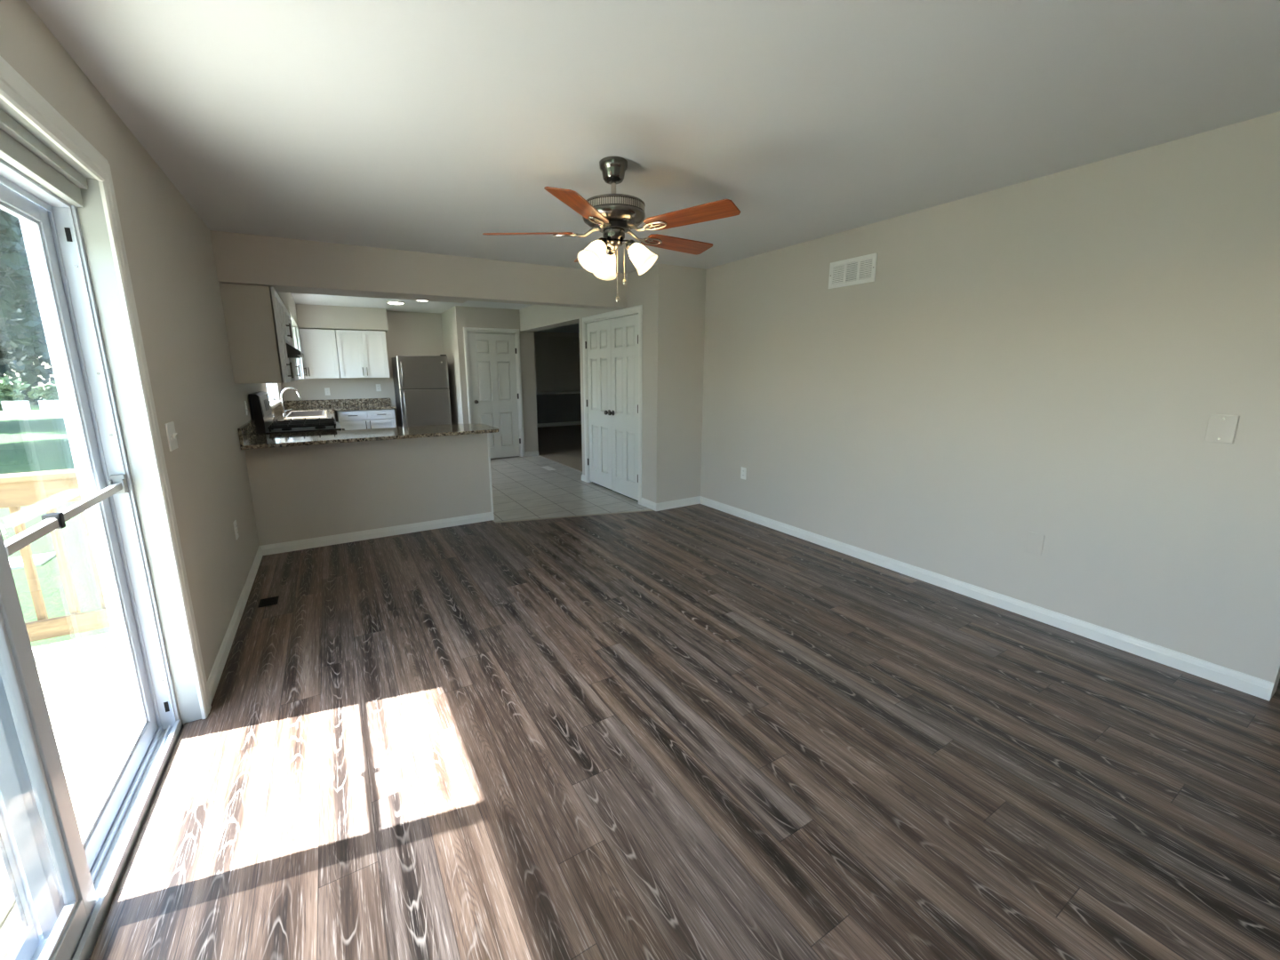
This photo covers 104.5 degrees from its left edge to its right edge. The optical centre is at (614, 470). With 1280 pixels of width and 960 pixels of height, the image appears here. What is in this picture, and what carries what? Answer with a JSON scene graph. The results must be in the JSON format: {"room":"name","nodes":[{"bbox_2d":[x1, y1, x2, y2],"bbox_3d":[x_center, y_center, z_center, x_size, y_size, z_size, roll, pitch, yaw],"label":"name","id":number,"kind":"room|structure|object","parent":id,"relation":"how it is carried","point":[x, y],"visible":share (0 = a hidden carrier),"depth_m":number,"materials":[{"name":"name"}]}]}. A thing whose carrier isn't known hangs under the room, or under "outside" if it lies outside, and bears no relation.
{"room":"empty living room","nodes":[
{"label":"empty living room","id":0,"kind":"room"},
{"bbox_2d":[0,0,281,726],"bbox_3d":[-2.346,-0.154,2.721,0.180,2.740,11.620,-7,13,-29],"label":"wall","id":1,"kind":"structure","parent":0,"point":[169,249],"depth_m":2.36,"materials":[{"name":"beige paint"}]},
{"bbox_2d":[0,56,211,959],"bbox_3d":[-1.388,0.168,1.060,0.239,2.223,2.026,-7,13,-29],"label":"door","id":2,"kind":"structure","parent":1,"relation":"in","point":[59,884],"depth_m":1.68,"materials":[{"name":"white paint"}]},
{"bbox_2d":[3,473,128,556],"bbox_3d":[-1.636,0.115,1.496,0.040,0.070,0.802,-7,13,-29],"label":"bar","id":3,"kind":"object","parent":2,"relation":"attached to","point":[51,522],"visible":0.99,"depth_m":1.39,"materials":[{"name":"grey plastic"}]},
{"bbox_2d":[164,421,178,451],"bbox_3d":[-1.901,-0.147,2.132,0.018,0.118,0.118,-7,13,-29],"label":"light switch","id":4,"kind":"object","parent":1,"relation":"attached to","point":[170,428],"visible":1,"depth_m":2.11,"materials":[{"name":"white plastic"}]},
{"bbox_2d":[207,545,262,704],"bbox_3d":[-2.315,0.825,3.074,0.014,0.082,2.141,-7,13,-29],"label":"baseboard","id":5,"kind":"structure","parent":1,"relation":"attached to","point":[212,682],"depth_m":2.71,"materials":[{"name":"white paint"}]},
{"bbox_2d":[233,520,239,540],"bbox_3d":[-2.429,0.383,3.177,0.009,0.117,0.072,-7,13,-29],"label":"wall outlet","id":6,"kind":"object","parent":1,"relation":"attached to","point":[235,522],"visible":1,"depth_m":3.16,"materials":[{"name":"white plastic"}]},
{"bbox_2d":[243,400,247,415],"bbox_3d":[-3.056,-0.515,4.104,0.009,0.117,0.072,-7,13,-29],"label":"wall outlet","id":7,"kind":"object","parent":1,"relation":"attached to","point":[245,405],"visible":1,"depth_m":4.08,"materials":[{"name":"white plastic"}]},
{"bbox_2d":[219,282,293,383],"bbox_3d":[-2.873,-1.079,4.022,0.365,0.725,0.595,-7,13,-29],"label":"upper cabinet","id":8,"kind":"object","parent":1,"relation":"attached to","point":[252,314],"visible":1,"depth_m":3.76,"materials":[{"name":"white paint"}]},
{"bbox_2d":[265,383,280,407],"bbox_3d":[-4.434,-1.315,6.255,0.160,0.972,1.560,-7,13,-29],"label":"window","id":9,"kind":"structure","parent":1,"relation":"in","point":[269,388],"depth_m":6.90,"materials":[{"name":"white glass"}]},
{"bbox_2d":[280,298,292,343],"bbox_3d":[-3.216,-1.375,4.571,0.365,0.355,0.760,-7,13,-29],"label":"upper cabinet","id":10,"kind":"object","parent":1,"relation":"attached to","point":[287,335],"visible":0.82,"depth_m":4.64,"materials":[{"name":"white paint"}]},
{"bbox_2d":[286,308,300,380],"bbox_3d":[-3.608,-1.324,5.280,0.365,0.725,0.800,-7,13,-29],"label":"upper cabinet","id":11,"kind":"object","parent":1,"relation":"attached to","point":[293,361],"visible":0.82,"depth_m":5.30,"materials":[{"name":"white paint"}]},
{"bbox_2d":[286,343,303,358],"bbox_3d":[-3.185,-1.134,4.636,0.428,0.139,0.752,-7,13,-29],"label":"range hood","id":12,"kind":"object","parent":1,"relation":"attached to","point":[292,352],"visible":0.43,"depth_m":4.41,"materials":[{"name":"metal"}]},
{"bbox_2d":[292,327,307,378],"bbox_3d":[-4.777,-1.714,7.281,0.365,0.725,0.600,-7,13,-29],"label":"upper cabinet","id":13,"kind":"object","parent":1,"relation":"attached to","point":[295,330],"visible":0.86,"depth_m":7.10,"materials":[{"name":"white paint"}]},
{"bbox_2d":[280,311,444,427],"bbox_3d":[-3.525,-1.431,8.537,3.700,2.490,0.120,-7,13,-29],"label":"wall","id":14,"kind":"structure","parent":0,"point":[409,333],"depth_m":8.24,"materials":[{"name":"beige paint"}]},
{"bbox_2d":[299,328,340,378],"bbox_3d":[-4.522,-1.779,7.599,0.460,0.725,0.370,-7,13,-29],"label":"upper cabinet","id":15,"kind":"object","parent":14,"relation":"attached to","point":[318,347],"visible":1,"depth_m":7.48,"materials":[{"name":"white paint"}]},
{"bbox_2d":[324,387,330,395],"bbox_3d":[-4.577,-1.251,7.881,0.072,0.117,0.009,-7,13,-29],"label":"wall outlet","id":16,"kind":"object","parent":14,"relation":"attached to","point":[326,389],"visible":1,"depth_m":7.88,"materials":[{"name":"white plastic"}]},
{"bbox_2d":[335,329,389,377],"bbox_3d":[-4.015,-1.840,7.883,0.700,0.725,0.370,-7,13,-29],"label":"upper cabinet","id":17,"kind":"object","parent":14,"relation":"attached to","point":[361,354],"visible":1,"depth_m":7.75,"materials":[{"name":"white paint"}]},
{"bbox_2d":[376,384,381,391],"bbox_3d":[-3.931,-1.373,8.235,0.072,0.117,0.009,-7,13,-29],"label":"wall outlet","id":18,"kind":"object","parent":14,"relation":"attached to","point":[378,386],"visible":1,"depth_m":8.23,"materials":[{"name":"white plastic"}]},
{"bbox_2d":[244,432,491,545],"bbox_3d":[-2.064,0.173,4.410,1.886,0.934,0.100,-7,13,-29],"label":"wall","id":19,"kind":"structure","parent":0,"point":[315,491],"depth_m":4.28,"materials":[{"name":"beige paint"}]},
{"bbox_2d":[260,512,493,555],"bbox_3d":[-2.026,0.551,4.438,1.900,0.082,0.014,-7,13,-29],"label":"baseboard","id":20,"kind":"structure","parent":19,"relation":"attached to","point":[362,535],"depth_m":4.37,"materials":[{"name":"white paint"}]},
{"bbox_2d":[487,432,494,519],"bbox_3d":[-1.216,0.057,4.833,0.020,0.884,0.024,-7,13,-29],"label":"trim","id":21,"kind":"structure","parent":19,"relation":"attached to","point":[488,440],"depth_m":4.82,"materials":[{"name":"white paint"}]},
{"bbox_2d":[440,307,461,423],"bbox_3d":[-2.694,-1.405,8.376,0.100,2.490,0.990,-7,13,-29],"label":"wall","id":22,"kind":"structure","parent":0,"point":[448,323],"depth_m":8.21,"materials":[{"name":"beige paint"}]},
{"bbox_2d":[453,305,538,452],"bbox_3d":[-1.917,-1.374,8.190,1.260,2.490,0.110,-7,13,-29],"label":"wall","id":23,"kind":"structure","parent":0,"point":[464,316],"depth_m":8.04,"materials":[{"name":"beige paint"}]},
{"bbox_2d":[463,327,525,458],"bbox_3d":[-1.972,-1.234,8.152,0.910,2.130,0.167,-7,13,-29],"label":"door","id":24,"kind":"structure","parent":23,"relation":"in","point":[492,356],"depth_m":8.12,"materials":[{"name":"white paint"}]},
{"bbox_2d":[524,450,538,456],"bbox_3d":[-1.442,-0.285,8.607,0.255,0.082,0.014,-7,13,-29],"label":"baseboard","id":25,"kind":"structure","parent":23,"relation":"attached to","point":[536,452],"depth_m":8.60,"materials":[{"name":"white paint"}]},
{"bbox_2d":[534,336,581,423],"bbox_3d":[-1.840,-2.342,13.044,4.000,2.490,0.120,-7,13,-29],"label":"wall","id":26,"kind":"structure","parent":0,"point":[557,364],"depth_m":13.15,"materials":[{"name":"beige paint"}]},
{"bbox_2d":[534,331,579,337],"bbox_3d":[-1.797,-3.496,12.721,3.800,0.099,0.090,-7,13,-29],"label":"trim","id":27,"kind":"structure","parent":26,"relation":"attached to","point":[536,333],"depth_m":12.89,"materials":[{"name":"beige paint"}]},
{"bbox_2d":[536,390,580,394],"bbox_3d":[-1.800,-2.033,13.039,3.800,0.075,0.030,-7,13,-29],"label":"rail","id":28,"kind":"object","parent":26,"relation":"attached to","point":[578,391],"visible":0.3,"depth_m":13.19,"materials":[{"name":"white paint"}]},
{"bbox_2d":[537,421,581,427],"bbox_3d":[-1.798,-1.208,13.211,3.800,0.100,0.014,-7,13,-29],"label":"baseboard","id":29,"kind":"structure","parent":26,"relation":"attached to","point":[568,423],"depth_m":13.37,"materials":[{"name":"white paint"}]},
{"bbox_2d":[537,424,582,471],"bbox_3d":[0.220,-0.487,9.870,3.900,0.039,8.150,-7,13,-29],"label":"floor","id":30,"kind":"structure","parent":0,"point":[562,444],"depth_m":9.94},
{"bbox_2d":[538,455,582,471],"bbox_3d":[-0.780,-0.072,7.740,0.025,0.014,2.220,-7,13,-29],"label":"strip","id":31,"kind":"object","parent":30,"relation":"on","point":[539,455],"visible":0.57,"depth_m":7.85,"materials":[{"name":"grey metal"}]},
{"bbox_2d":[490,456,650,522],"bbox_3d":[-2.259,0.180,6.623,3.700,0.039,5.134,-7,13,-29],"label":"floor tile","id":32,"kind":"structure","parent":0,"point":[522,489],"depth_m":5.95,"materials":[{"name":"beige tile"}]},
{"bbox_2d":[248,391,344,434],"bbox_3d":[-3.045,-0.139,4.911,0.726,1.265,0.760,-7,13,-29],"label":"gas range","id":33,"kind":"object","parent":32,"relation":"on","point":[260,404],"visible":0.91,"depth_m":4.58,"materials":[{"name":"black metal"}]},
{"bbox_2d":[258,422,341,433],"bbox_3d":[-3.063,-0.414,4.847,0.660,0.020,0.760,-7,13,-29],"label":"cooktop","id":34,"kind":"object","parent":33,"relation":"in","point":[338,426],"depth_m":4.60,"materials":[{"name":"black metal"}]},
{"bbox_2d":[336,408,396,430],"bbox_3d":[-3.972,-0.597,7.969,0.800,0.782,0.632,-7,13,-29],"label":"base cabinet","id":35,"kind":"object","parent":32,"relation":"on","point":[380,418],"visible":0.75,"depth_m":7.68,"materials":[{"name":"white paint"}]},
{"bbox_2d":[391,354,451,427],"bbox_3d":[-3.168,-1.022,8.192,0.750,1.718,0.798,-7,13,-29],"label":"refrigerator","id":36,"kind":"object","parent":32,"relation":"on","point":[420,382],"visible":0.8,"depth_m":7.86,"materials":[{"name":"silver metal"}]},
{"bbox_2d":[541,465,555,470],"bbox_3d":[-1.006,-0.030,7.510,0.120,0.004,0.330,-7,13,-29],"label":"floor vent","id":37,"kind":"object","parent":32,"relation":"in","point":[547,468],"visible":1,"depth_m":7.52,"materials":[{"name":"white plastic"}]},
{"bbox_3d":[-1.906,0.072,4.784,1.215,0.884,0.400,-7,13,-29],"label":"base cabinet","id":38,"kind":"object","parent":32,"relation":"on","visible":0},
{"bbox_2d":[237,419,498,449],"bbox_3d":[-2.118,-0.398,4.472,1.968,0.159,0.815,-7,13,-29],"label":"countertop","id":39,"kind":"structure","parent":38,"relation":"on","point":[248,438],"depth_m":4.23,"materials":[{"name":"stone"}]},
{"bbox_2d":[519,265,652,500],"bbox_3d":[-0.485,-1.098,6.746,0.238,2.490,3.865,-7,13,-29],"label":"wall","id":40,"kind":"structure","parent":0,"point":[533,317],"depth_m":5.26,"materials":[{"name":"beige paint"}]},
{"bbox_2d":[582,304,642,504],"bbox_3d":[-0.025,-0.764,5.809,0.165,2.095,1.360,-7,13,-29],"label":"door","id":41,"kind":"structure","parent":40,"relation":"in","point":[612,340],"depth_m":5.74,"materials":[{"name":"white paint"}]},
{"bbox_2d":[640,497,655,511],"bbox_3d":[0.364,0.363,5.285,0.014,0.082,0.295,-7,13,-29],"label":"baseboard","id":42,"kind":"structure","parent":40,"relation":"attached to","point":[644,502],"depth_m":5.28,"materials":[{"name":"white paint"}]},
{"bbox_2d":[25,0,1279,333],"bbox_3d":[0.220,-2.196,5.602,7.900,0.100,14.890,-7,13,-29],"label":"ceiling","id":43,"kind":"structure","parent":0,"point":[429,126],"depth_m":1.89,"materials":[{"name":"white paint"}]},
{"bbox_2d":[276,291,388,331],"bbox_3d":[-3.412,-2.024,5.995,1.545,0.335,4.125,-7,13,-29],"label":"soffit","id":44,"kind":"structure","parent":43,"relation":"attached to","point":[302,316],"depth_m":7.50,"materials":[{"name":"beige paint"}]},
{"bbox_2d":[274,288,467,303],"bbox_3d":[-2.215,-1.676,4.227,1.830,0.345,0.192,-7,13,-29],"label":"soffit","id":45,"kind":"structure","parent":43,"relation":"attached to","point":[276,290],"depth_m":4.29,"materials":[{"name":"beige paint"}]},
{"bbox_2d":[386,300,404,303],"bbox_3d":[-3.148,-2.404,7.112,0.236,0.030,0.236,-7,13,-29],"label":"recessed light","id":46,"kind":"object","parent":43,"relation":"in","point":[388,301],"visible":1,"depth_m":7.04,"materials":[{"name":"white paint"}]},
{"bbox_2d":[209,230,627,310],"bbox_3d":[-1.414,-1.730,4.466,3.462,0.345,0.180,-7,13,-29],"label":"beam","id":47,"kind":"structure","parent":43,"relation":"attached to","point":[240,259],"depth_m":4.16,"materials":[{"name":"beige paint"}]},
{"bbox_2d":[482,156,740,302],"bbox_3d":[0.019,-1.193,2.515,1.234,0.658,1.261,-7,13,-29],"label":"ceiling fan","id":48,"kind":"object","parent":43,"relation":"hanging from","point":[613,214],"visible":1,"depth_m":2.39,"materials":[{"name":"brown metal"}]},
{"bbox_2d":[598,237,607,247],"bbox_3d":[-0.062,-1.117,2.436,0.054,0.052,0.056,-7,13,-29],"label":"socket","id":49,"kind":"object","parent":48,"relation":"attached to","point":[604,241],"depth_m":2.41,"materials":[{"name":"white glass"}]},
{"bbox_2d":[605,246,614,255],"bbox_3d":[-0.028,-1.146,2.578,0.056,0.053,0.054,-7,13,-29],"label":"socket","id":50,"kind":"object","parent":48,"relation":"attached to","point":[609,252],"depth_m":2.56,"materials":[{"name":"gold metal"}]},
{"bbox_2d":[625,239,635,250],"bbox_3d":[0.082,-1.126,2.478,0.056,0.052,0.056,-7,13,-29],"label":"socket","id":51,"kind":"object","parent":48,"relation":"attached to","point":[630,244],"depth_m":2.45,"materials":[{"name":"white glass"}]},
{"bbox_2d":[650,263,706,503],"bbox_3d":[0.654,-0.786,5.138,0.584,2.490,0.110,-7,13,-29],"label":"wall","id":52,"kind":"structure","parent":0,"point":[678,292],"depth_m":5.05,"materials":[{"name":"beige paint"}]},
{"bbox_2d":[656,496,700,511],"bbox_3d":[0.687,0.356,5.307,0.598,0.082,0.014,-7,13,-29],"label":"baseboard","id":53,"kind":"structure","parent":52,"relation":"attached to","point":[677,503],"depth_m":5.29,"materials":[{"name":"white paint"}]},
{"bbox_2d":[88,504,1279,959],"bbox_3d":[1.345,1.000,2.366,5.760,0.040,7.160,-7,13,-29],"label":"floor","id":54,"kind":"structure","parent":0,"point":[697,732],"depth_m":1.80,"materials":[{"name":"brown wood"}]},
{"bbox_2d":[257,595,279,607],"bbox_3d":[-2.220,0.844,3.175,0.100,0.004,0.125,-7,13,-29],"label":"floor vent","id":55,"kind":"object","parent":54,"relation":"in","point":[270,601],"visible":1,"depth_m":3.17,"materials":[{"name":"black metal"}]},
{"bbox_2d":[495,509,652,522],"bbox_3d":[-0.382,0.466,5.008,1.612,0.010,0.030,-3,12,-14],"label":"strip","id":56,"kind":"object","parent":54,"relation":"on","point":[648,509],"visible":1,"depth_m":5.00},
{"bbox_2d":[700,111,1279,698],"bbox_3d":[1.925,-0.501,3.655,0.120,2.490,3.975,-7,13,-29],"label":"wall","id":57,"kind":"structure","parent":0,"point":[1052,356],"depth_m":2.71,"materials":[{"name":"beige paint"}]},
{"bbox_2d":[740,466,746,479],"bbox_3d":[1.257,0.030,4.827,0.009,0.117,0.072,-7,13,-29],"label":"wall outlet","id":58,"kind":"object","parent":57,"relation":"attached to","point":[743,473],"visible":1,"depth_m":4.82,"materials":[{"name":"white plastic"}]},
{"bbox_2d":[828,252,877,288],"bbox_3d":[1.743,-1.460,3.640,0.011,0.190,0.377,-7,13,-29],"label":"air vent","id":59,"kind":"object","parent":57,"relation":"in","point":[861,269],"visible":1,"depth_m":3.63,"materials":[{"name":"white plastic"}]},
{"bbox_2d":[699,496,1274,701],"bbox_3d":[1.901,0.646,3.806,0.014,0.082,3.875,-7,13,-29],"label":"baseboard","id":60,"kind":"structure","parent":57,"relation":"attached to","point":[1247,684],"depth_m":2.83,"materials":[{"name":"white paint"}]},
{"bbox_2d":[1024,531,1044,555],"bbox_3d":[2.417,0.420,2.847,0.006,0.122,0.080,-7,13,-29],"label":"blank plate","id":61,"kind":"object","parent":57,"relation":"attached to","point":[1035,541],"visible":1,"depth_m":2.84,"materials":[{"name":"white plastic"}]},
{"bbox_2d":[1204,414,1239,443],"bbox_3d":[2.703,-0.184,2.203,0.010,0.124,0.084,-7,13,-29],"label":"blank plate","id":62,"kind":"object","parent":57,"relation":"attached to","point":[1220,428],"visible":1,"depth_m":2.20,"materials":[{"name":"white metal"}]},
{"label":"outside","id":63,"kind":"structure","parent":0,"visible":0},
{"bbox_2d":[32,632,134,834],"bbox_3d":[-2.733,1.788,-0.203,3.700,0.280,6.180,-7,13,-29],"label":"deck","id":64,"kind":"object","parent":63,"point":[81,679],"visible":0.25,"depth_m":2.34,"materials":[{"name":"white wood"}]},
{"bbox_2d":[0,468,110,641],"bbox_3d":[-4.244,0.879,2.307,3.610,1.505,0.140,-7,13,-29],"label":"deck railing","id":65,"kind":"object","parent":64,"relation":"attached to","point":[49,488],"visible":0.38,"depth_m":2.81,"materials":[{"name":"beige wood"}]},
{"bbox_3d":[-3.536,-0.153,5.726,0.632,0.782,1.100,-7,13,-29],"label":"base cabinet","id":66,"kind":"object","parent":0,"visible":0},
{"bbox_2d":[271,397,395,422],"bbox_3d":[-3.671,-0.818,6.685,1.513,0.146,3.088,-7,13,-29],"label":"countertop","id":67,"kind":"structure","parent":66,"relation":"on","point":[329,405],"depth_m":7.73,"materials":[{"name":"stone"}]},
{"bbox_2d":[280,387,302,415],"bbox_3d":[-4.221,-0.906,6.458,0.244,0.351,0.154,-7,13,-29],"label":"kitchen faucet","id":68,"kind":"object","parent":67,"relation":"on","point":[286,388],"visible":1,"depth_m":6.38,"materials":[{"name":"silver metal"}]},
{"bbox_2d":[285,410,324,417],"bbox_3d":[-4.090,-0.665,6.583,0.416,0.180,1.036,-7,13,-29],"label":"sink","id":69,"kind":"object","parent":67,"relation":"in","point":[306,413],"visible":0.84,"depth_m":6.92,"materials":[{"name":"silver metal"}]},
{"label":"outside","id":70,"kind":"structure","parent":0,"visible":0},
{"bbox_2d":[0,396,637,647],"bbox_3d":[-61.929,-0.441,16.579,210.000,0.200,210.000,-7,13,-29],"label":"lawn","id":71,"kind":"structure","parent":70,"point":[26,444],"depth_m":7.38,"materials":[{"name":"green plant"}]},
{"bbox_2d":[0,298,36,372],"bbox_3d":[-31.739,-9.919,19.387,11.050,17.045,10.521,-7,13,-29],"label":"shade tree","id":72,"kind":"object","parent":71,"relation":"on","point":[6,359],"visible":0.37,"depth_m":24.64,"materials":[{"name":"green plant"}]},
{"bbox_2d":[0,208,47,353],"bbox_3d":[-21.279,-7.998,12.166,9.782,15.939,9.982,-6,12,-25],"label":"shade tree","id":73,"kind":"object","parent":71,"relation":"on","point":[12,252],"visible":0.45,"depth_m":15.79,"materials":[{"name":"green plant"}]},
{"bbox_2d":[0,217,55,406],"bbox_3d":[-46.768,-14.429,37.464,13.499,19.052,13.962,-7,13,-29],"label":"shade tree","id":74,"kind":"object","parent":71,"relation":"on","point":[29,372],"visible":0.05,"depth_m":36.09,"materials":[{"name":"green plant"}]},
{"bbox_2d":[0,375,59,410],"bbox_3d":[-42.704,-4.749,32.400,29.950,3.095,1.346,-7,13,-29],"label":"bush","id":75,"kind":"object","parent":71,"relation":"on","point":[48,391],"visible":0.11,"depth_m":33.57,"materials":[{"name":"green plant"}]},
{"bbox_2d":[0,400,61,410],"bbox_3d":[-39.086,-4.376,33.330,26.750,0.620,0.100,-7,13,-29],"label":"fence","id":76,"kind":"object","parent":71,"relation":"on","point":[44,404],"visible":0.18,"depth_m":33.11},
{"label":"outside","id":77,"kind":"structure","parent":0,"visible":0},
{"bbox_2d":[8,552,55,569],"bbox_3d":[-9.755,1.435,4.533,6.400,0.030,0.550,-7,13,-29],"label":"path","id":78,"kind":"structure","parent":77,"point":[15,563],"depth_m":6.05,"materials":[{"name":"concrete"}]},
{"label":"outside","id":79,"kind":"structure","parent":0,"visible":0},
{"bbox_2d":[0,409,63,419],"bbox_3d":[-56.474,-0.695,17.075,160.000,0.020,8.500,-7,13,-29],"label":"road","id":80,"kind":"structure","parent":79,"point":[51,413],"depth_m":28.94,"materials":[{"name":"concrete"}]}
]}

